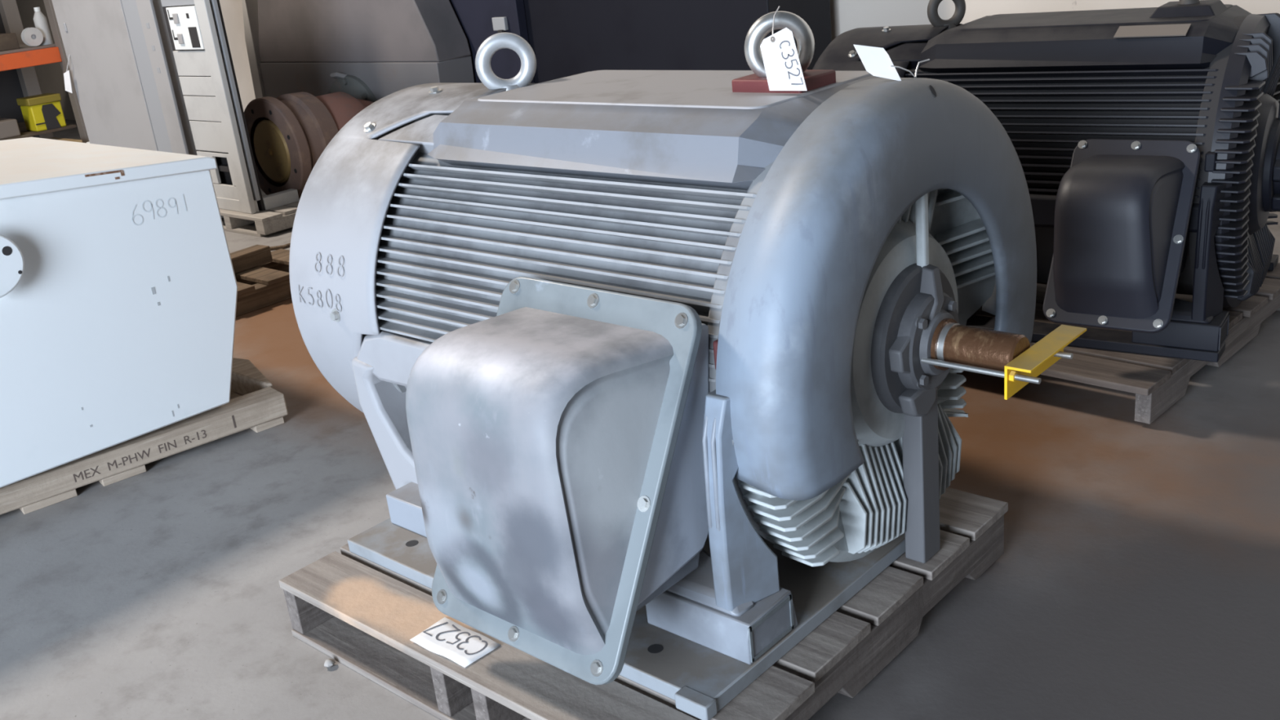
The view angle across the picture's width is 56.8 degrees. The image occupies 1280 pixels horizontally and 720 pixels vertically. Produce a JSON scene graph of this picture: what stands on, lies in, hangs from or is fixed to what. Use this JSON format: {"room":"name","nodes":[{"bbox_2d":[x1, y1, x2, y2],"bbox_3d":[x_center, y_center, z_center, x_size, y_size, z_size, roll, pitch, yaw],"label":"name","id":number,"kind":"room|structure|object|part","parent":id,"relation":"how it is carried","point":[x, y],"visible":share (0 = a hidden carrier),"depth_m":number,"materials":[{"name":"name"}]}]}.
{"room":"storage room","nodes":[
{"label":"storage room","id":0,"kind":"room"},
{"bbox_2d":[0,120,1279,719],"bbox_3d":[-3.532,0.737,3.039,21.000,0.100,11.400,12,27,41],"label":"floor","id":1,"kind":"structure","parent":0,"point":[1136,576],"depth_m":2.60,"materials":[{"name":"concrete"}]},
{"bbox_2d":[0,0,88,142],"bbox_3d":[-5.875,-2.221,8.039,1.100,2.400,3.570,12,27,41],"label":"rack","id":2,"kind":"object","parent":1,"relation":"on","point":[18,76],"visible":0.41,"depth_m":9.20,"materials":[{"name":"metal"}]},
{"bbox_2d":[0,32,19,51],"bbox_3d":[-4.982,-2.377,8.925,0.580,0.114,0.350,12,27,41],"label":"cardboard box","id":3,"kind":"object","parent":2,"relation":"on","point":[7,41],"visible":1,"depth_m":8.81,"materials":[{"name":"brown cardboard"}]},
{"bbox_2d":[0,118,20,139],"bbox_3d":[-4.904,-1.716,8.872,0.380,0.124,0.350,12,27,41],"label":"cardboard box","id":4,"kind":"object","parent":2,"relation":"on","point":[9,127],"visible":1,"depth_m":8.82,"materials":[{"name":"brown"}]},
{"bbox_3d":[-6.275,-2.309,8.390,0.020,2.400,3.570,12,27,41],"label":"panel","id":5,"kind":"part","parent":2,"relation":"part of","materials":[{"name":"grey"}]},
{"bbox_3d":[-5.085,-2.864,9.518,0.100,2.400,0.110,12,27,41],"label":"rack post","id":6,"kind":"part","parent":2,"relation":"part of","materials":[{"name":"brown"}]},
{"bbox_2d":[0,43,55,54],"bbox_3d":[-5.859,-1.921,8.162,0.920,0.019,3.360,12,27,41],"label":"shelf","id":7,"kind":"object","parent":2,"relation":"attached to","point":[24,47],"depth_m":8.86,"materials":[{"name":"grey"}]},
{"bbox_2d":[21,27,43,46],"bbox_3d":[-4.556,-2.422,8.879,0.058,0.136,0.136,12,27,41],"label":"reel","id":8,"kind":"object","parent":2,"relation":"on","point":[32,37],"visible":1,"depth_m":8.86,"materials":[{"name":"grey paint"}]},
{"bbox_2d":[0,121,76,140],"bbox_3d":[-5.809,-1.346,8.361,0.920,0.020,3.320,12,27,41],"label":"shelf","id":9,"kind":"object","parent":2,"relation":"attached to","point":[24,133],"depth_m":9.06,"materials":[{"name":"wood"}]},
{"bbox_2d":[16,93,66,131],"bbox_3d":[-4.587,-1.902,9.094,0.220,0.249,0.250,12,27,41],"label":"storage box","id":10,"kind":"object","parent":2,"relation":"on","point":[42,112],"visible":1,"depth_m":9.02,"materials":[{"name":"yellow plastic"}]},
{"bbox_3d":[-4.597,-1.992,9.060,0.220,0.055,0.250,12,27,41],"label":"case lid","id":11,"kind":"part","parent":10,"relation":"part of","materials":[{"name":"yellow plastic"}]},
{"bbox_2d":[33,6,53,45],"bbox_3d":[-4.527,-2.527,8.962,0.090,0.274,0.090,12,27,41],"label":"bottle","id":12,"kind":"object","parent":2,"relation":"on","point":[40,20],"visible":0.98,"depth_m":8.93,"materials":[{"name":"grey paint"}]},
{"bbox_3d":[-4.384,-2.692,8.853,0.100,2.400,0.110,12,27,41],"label":"rack post","id":13,"kind":"part","parent":2,"relation":"part of","materials":[{"name":"brown"}]},
{"bbox_2d":[48,137,82,142],"bbox_3d":[-4.534,-1.549,9.012,0.500,0.190,0.420,12,27,41],"label":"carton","id":14,"kind":"object","parent":1,"relation":"on","point":[53,138],"visible":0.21,"depth_m":9.05,"materials":[{"name":"beige cardboard"}]},
{"bbox_2d":[51,0,197,155],"bbox_3d":[-2.888,-1.854,6.606,1.195,2.100,0.206,12,27,41],"label":"tall cabinet","id":15,"kind":"object","parent":1,"relation":"on","point":[122,66],"visible":0.48,"depth_m":6.55,"materials":[{"name":"grey metal"}]},
{"bbox_2d":[63,54,72,93],"bbox_3d":[-3.382,-1.692,7.003,0.128,0.221,0.032,12,27,41],"label":"paper tag","id":16,"kind":"object","parent":15,"relation":"hanging from","point":[66,75],"visible":1,"depth_m":7.00,"materials":[{"name":"white paper"}]},
{"bbox_3d":[-2.688,-1.792,6.308,0.170,1.950,0.011,12,27,41],"label":"panel","id":17,"kind":"part","parent":15,"relation":"part of","materials":[{"name":"grey metal"}]},
{"bbox_3d":[-2.566,-1.759,6.198,0.155,2.020,0.018,12,27,41],"label":"frame post","id":18,"kind":"part","parent":15,"relation":"part of","materials":[{"name":"grey metal"}]},
{"bbox_2d":[0,357,288,515],"bbox_3d":[-2.041,0.280,3.528,1.760,0.100,1.051,-21,25,-35],"label":"wooden skid","id":19,"kind":"object","parent":1,"relation":"on","point":[254,404],"visible":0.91,"depth_m":3.39,"materials":[{"name":"brown wood"}]},
{"bbox_2d":[0,137,237,488],"bbox_3d":[-2.184,-0.148,3.323,1.312,0.855,1.642,13,28,42],"label":"metal box","id":20,"kind":"object","parent":19,"relation":"on","point":[118,286],"visible":1,"depth_m":3.22,"materials":[{"name":"white metal"}]},
{"bbox_3d":[-2.229,-0.467,3.213,1.284,0.175,1.642,13,28,42],"label":"lid","id":21,"kind":"part","parent":20,"relation":"part of","materials":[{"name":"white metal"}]},
{"bbox_2d":[219,201,298,236],"bbox_3d":[-2.078,-0.781,6.367,0.746,0.100,0.325,12,27,41],"label":"wooden pallet","id":22,"kind":"object","parent":1,"relation":"on","point":[270,221],"visible":0.39,"depth_m":6.13,"materials":[{"name":"grey wood"}]},
{"bbox_2d":[160,0,299,213],"bbox_3d":[-2.207,-1.773,6.044,0.513,2.000,0.294,12,27,41],"label":"tall cabinet","id":23,"kind":"object","parent":22,"relation":"on","point":[197,31],"visible":0.91,"depth_m":6.05,"materials":[{"name":"white metal"}]},
{"bbox_3d":[-2.356,-2.179,5.812,0.352,0.850,0.018,12,27,41],"label":"panel","id":24,"kind":"part","parent":23,"relation":"part of","materials":[{"name":"grey metal"}]},
{"bbox_3d":[-2.427,-1.786,6.145,0.050,2.000,0.060,12,27,41],"label":"frame post","id":25,"kind":"part","parent":23,"relation":"part of","materials":[{"name":"grey metal"}]},
{"bbox_3d":[-2.289,-1.677,5.984,0.290,0.210,0.026,12,27,41],"label":"breaker plate","id":26,"kind":"part","parent":23,"relation":"part of","materials":[{"name":"white metal"}]},
{"bbox_3d":[-2.283,-1.518,6.060,0.352,0.126,0.018,12,27,41],"label":"panel","id":27,"kind":"part","parent":23,"relation":"part of","materials":[{"name":"grey paint"}]},
{"bbox_3d":[-2.271,-1.411,6.101,0.352,0.096,0.018,12,27,41],"label":"panel","id":28,"kind":"part","parent":23,"relation":"part of","materials":[{"name":"grey paint"}]},
{"bbox_3d":[-2.259,-1.304,6.141,0.352,0.126,0.018,12,27,41],"label":"panel","id":29,"kind":"part","parent":23,"relation":"part of","materials":[{"name":"grey paint"}]},
{"bbox_3d":[-2.244,-1.169,6.191,0.352,0.156,0.018,12,27,41],"label":"panel","id":30,"kind":"part","parent":23,"relation":"part of","materials":[{"name":"grey paint"}]},
{"bbox_3d":[-2.298,-1.028,6.313,0.160,0.167,0.018,12,27,41],"label":"panel","id":31,"kind":"part","parent":23,"relation":"part of","materials":[{"name":"grey paint"}]},
{"bbox_3d":[-2.192,-1.071,6.188,0.145,0.020,0.018,12,27,41],"label":"panel","id":32,"kind":"part","parent":23,"relation":"part of","materials":[{"name":"grey paint"}]},
{"bbox_3d":[-2.252,-1.752,6.002,0.498,2.000,0.013,12,27,41],"label":"panel","id":33,"kind":"part","parent":23,"relation":"part of","materials":[{"name":"grey metal"}]},
{"bbox_2d":[217,164,229,172],"bbox_3d":[-2.168,-1.009,6.242,0.390,0.030,0.036,12,27,41],"label":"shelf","id":34,"kind":"object","parent":23,"relation":"attached to","point":[220,167],"depth_m":6.25,"materials":[{"name":"grey metal"}]},
{"bbox_3d":[-2.140,-1.698,5.824,0.103,2.000,0.030,12,27,41],"label":"frame post","id":35,"kind":"part","parent":23,"relation":"part of","materials":[{"name":"white metal"}]},
{"bbox_3d":[-2.214,-0.899,6.293,0.352,0.070,0.018,12,27,41],"label":"panel","id":36,"kind":"part","parent":23,"relation":"part of","materials":[{"name":"grey paint"}]},
{"bbox_3d":[-2.113,-0.988,6.151,0.047,0.167,0.018,12,27,41],"label":"panel","id":37,"kind":"part","parent":23,"relation":"part of","materials":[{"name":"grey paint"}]},
{"bbox_3d":[-2.090,-1.734,5.819,0.033,1.940,0.023,12,27,41],"label":"frame post","id":38,"kind":"part","parent":23,"relation":"part of","materials":[{"name":"grey metal"}]},
{"bbox_3d":[-2.174,-0.832,6.295,0.470,0.065,0.045,12,27,41],"label":"sill","id":39,"kind":"part","parent":23,"relation":"part of","materials":[{"name":"grey paint"}]},
{"bbox_3d":[-1.909,-0.850,6.264,0.058,0.065,0.204,12,27,41],"label":"rail","id":40,"kind":"part","parent":23,"relation":"part of","materials":[{"name":"grey metal"}]},
{"bbox_2d":[235,248,291,316],"bbox_3d":[-1.665,-0.310,4.984,0.440,0.104,0.780,12,27,41],"label":"timber skid","id":41,"kind":"object","parent":1,"relation":"on","point":[267,284],"visible":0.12,"depth_m":4.87,"materials":[{"name":"brown wood"}]},
{"bbox_2d":[230,244,272,273],"bbox_3d":[-1.770,-0.380,4.950,0.090,0.070,0.500,9,25,35],"label":"block","id":42,"kind":"object","parent":41,"relation":"on","point":[255,255],"visible":0.45,"depth_m":5.04,"materials":[{"name":"brown wood"}]},
{"bbox_2d":[269,243,290,250],"bbox_3d":[-1.757,-0.554,5.788,0.584,0.020,0.067,-15,22,-23],"label":"strip","id":43,"kind":"object","parent":1,"relation":"on","point":[288,245],"visible":0.09,"depth_m":5.76,"materials":[{"name":"brown wood"}]},
{"bbox_2d":[244,91,373,201],"bbox_3d":[-1.760,-1.212,6.657,0.604,0.634,0.722,12,27,41],"label":"coupling","id":44,"kind":"object","parent":1,"relation":"on","point":[288,133],"visible":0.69,"depth_m":6.36,"materials":[{"name":"brown metal"}]},
{"bbox_2d":[324,658,335,667],"bbox_3d":[-0.619,0.604,2.361,0.021,0.016,0.023,1,22,19],"label":"stone","id":45,"kind":"object","parent":1,"relation":"on","point":[329,663],"visible":1,"depth_m":2.35,"materials":[{"name":"white stone"}]},
{"bbox_2d":[241,0,474,102],"bbox_3d":[-1.778,-1.881,7.136,1.943,1.550,0.321,12,27,41],"label":"machine housing","id":46,"kind":"object","parent":1,"relation":"on","point":[371,51],"visible":0.44,"depth_m":6.94,"materials":[{"name":"grey paint"}]},
{"bbox_3d":[-1.796,-1.692,7.058,0.107,0.051,0.068,12,27,41],"label":"handle","id":47,"kind":"part","parent":46,"relation":"part of","materials":[{"name":"grey paint"}]},
{"bbox_2d":[448,0,831,83],"bbox_3d":[-0.272,-1.779,6.345,2.678,1.600,0.580,12,27,41],"label":"machine","id":48,"kind":"object","parent":1,"relation":"on","point":[566,37],"visible":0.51,"depth_m":5.91,"materials":[{"name":"paint"}]},
{"bbox_3d":[-0.854,-1.915,6.880,1.073,1.600,0.540,12,27,41],"label":"panel","id":49,"kind":"part","parent":48,"relation":"part of","materials":[{"name":"metal"}]},
{"bbox_3d":[-0.639,-1.746,6.366,0.050,1.600,0.060,12,27,41],"label":"corner post","id":50,"kind":"part","parent":48,"relation":"part of","materials":[{"name":"metal"}]},
{"bbox_2d":[278,487,1008,719],"bbox_3d":[0.012,0.435,2.456,1.112,0.135,1.037,12,27,41],"label":"wooden pallet","id":51,"kind":"object","parent":1,"relation":"on","point":[364,615],"visible":0.42,"depth_m":2.17,"materials":[{"name":"brown wood"}]},
{"bbox_2d":[347,517,436,588],"bbox_3d":[-0.473,0.407,2.438,0.316,0.031,0.139,12,27,41],"label":"base plate","id":52,"kind":"object","parent":51,"relation":"on","point":[402,551],"depth_m":2.45,"materials":[{"name":"grey metal"}]},
{"bbox_2d":[410,617,501,667],"bbox_3d":[-0.338,0.512,2.152,0.160,0.004,0.087,12,27,41],"label":"paper label","id":53,"kind":"object","parent":51,"relation":"on","point":[446,637],"visible":1,"depth_m":2.15,"materials":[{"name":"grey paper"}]},
{"bbox_2d":[619,533,905,719],"bbox_3d":[0.212,0.440,2.147,0.301,0.031,0.659,12,27,41],"label":"base plate","id":54,"kind":"object","parent":51,"relation":"on","point":[696,680],"depth_m":2.02,"materials":[{"name":"grey metal"}]},
{"bbox_2d":[288,10,1086,684],"bbox_3d":[-0.031,-0.141,2.364,1.640,1.009,1.209,12,27,41],"label":"motor","id":55,"kind":"object","parent":54,"relation":"on","point":[586,330],"depth_m":1.98,"materials":[{"name":"grey paint"}]},
{"bbox_2d":[760,5,807,90],"bbox_3d":[0.238,-0.535,2.043,0.056,0.134,0.127,-10,21,-9],"label":"paper tag","id":56,"kind":"object","parent":55,"relation":"on","point":[784,72],"visible":1,"depth_m":2.02,"materials":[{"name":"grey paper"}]},
{"bbox_2d":[853,44,929,80],"bbox_3d":[0.441,-0.505,2.009,0.135,0.068,0.076,-9,21,-6],"label":"paper tag","id":57,"kind":"object","parent":55,"relation":"on","point":[876,61],"visible":0.94,"depth_m":2.00,"materials":[{"name":"white paper"}]},
{"bbox_3d":[0.525,0.214,2.213,0.042,0.340,0.062,12,27,41],"label":"support leg","id":58,"kind":"part","parent":55,"relation":"part of","materials":[{"name":"paint"}]},
{"bbox_3d":[0.570,0.017,1.990,0.212,0.010,0.010,12,27,41],"label":"threaded rod","id":59,"kind":"part","parent":55,"relation":"part of","materials":[{"name":"metal"}]},
{"bbox_3d":[0.635,-0.007,2.058,0.212,0.060,0.222,12,27,41],"label":"shaft lock bracket","id":60,"kind":"part","parent":55,"relation":"part of","materials":[{"name":"metal"}]},
{"bbox_3d":[0.653,-0.024,2.075,0.212,0.010,0.010,12,27,41],"label":"threaded rod","id":61,"kind":"part","parent":55,"relation":"part of","materials":[{"name":"metal"}]},
{"bbox_2d":[972,262,1279,423],"bbox_3d":[1.169,-0.171,3.744,1.366,0.125,1.130,14,29,43],"label":"wooden pallet","id":62,"kind":"object","parent":1,"relation":"on","point":[1157,383],"visible":0.23,"depth_m":3.08,"materials":[{"name":"brown wood"}]},
{"bbox_2d":[812,0,1279,362],"bbox_3d":[1.184,-0.623,3.376,1.456,0.969,1.126,9,25,35],"label":"motor","id":63,"kind":"object","parent":62,"relation":"on","point":[1145,141],"visible":0.68,"depth_m":3.04,"materials":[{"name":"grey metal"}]},
{"bbox_3d":[1.121,-0.076,3.284,0.902,0.026,0.092,9,25,35],"label":"mounting rail","id":64,"kind":"part","parent":63,"relation":"part of","materials":[{"name":"black metal"}]},
{"bbox_3d":[1.583,-0.354,3.888,0.902,0.026,0.092,9,25,35],"label":"mounting rail","id":65,"kind":"part","parent":63,"relation":"part of","materials":[{"name":"black metal"}]},
{"bbox_2d":[15,0,1279,119],"bbox_3d":[0.022,-3.127,6.131,21.000,4.200,0.200,12,27,41],"label":"wall","id":66,"kind":"structure","parent":0,"point":[846,15],"depth_m":5.62,"materials":[{"name":"white paint"}]}
]}

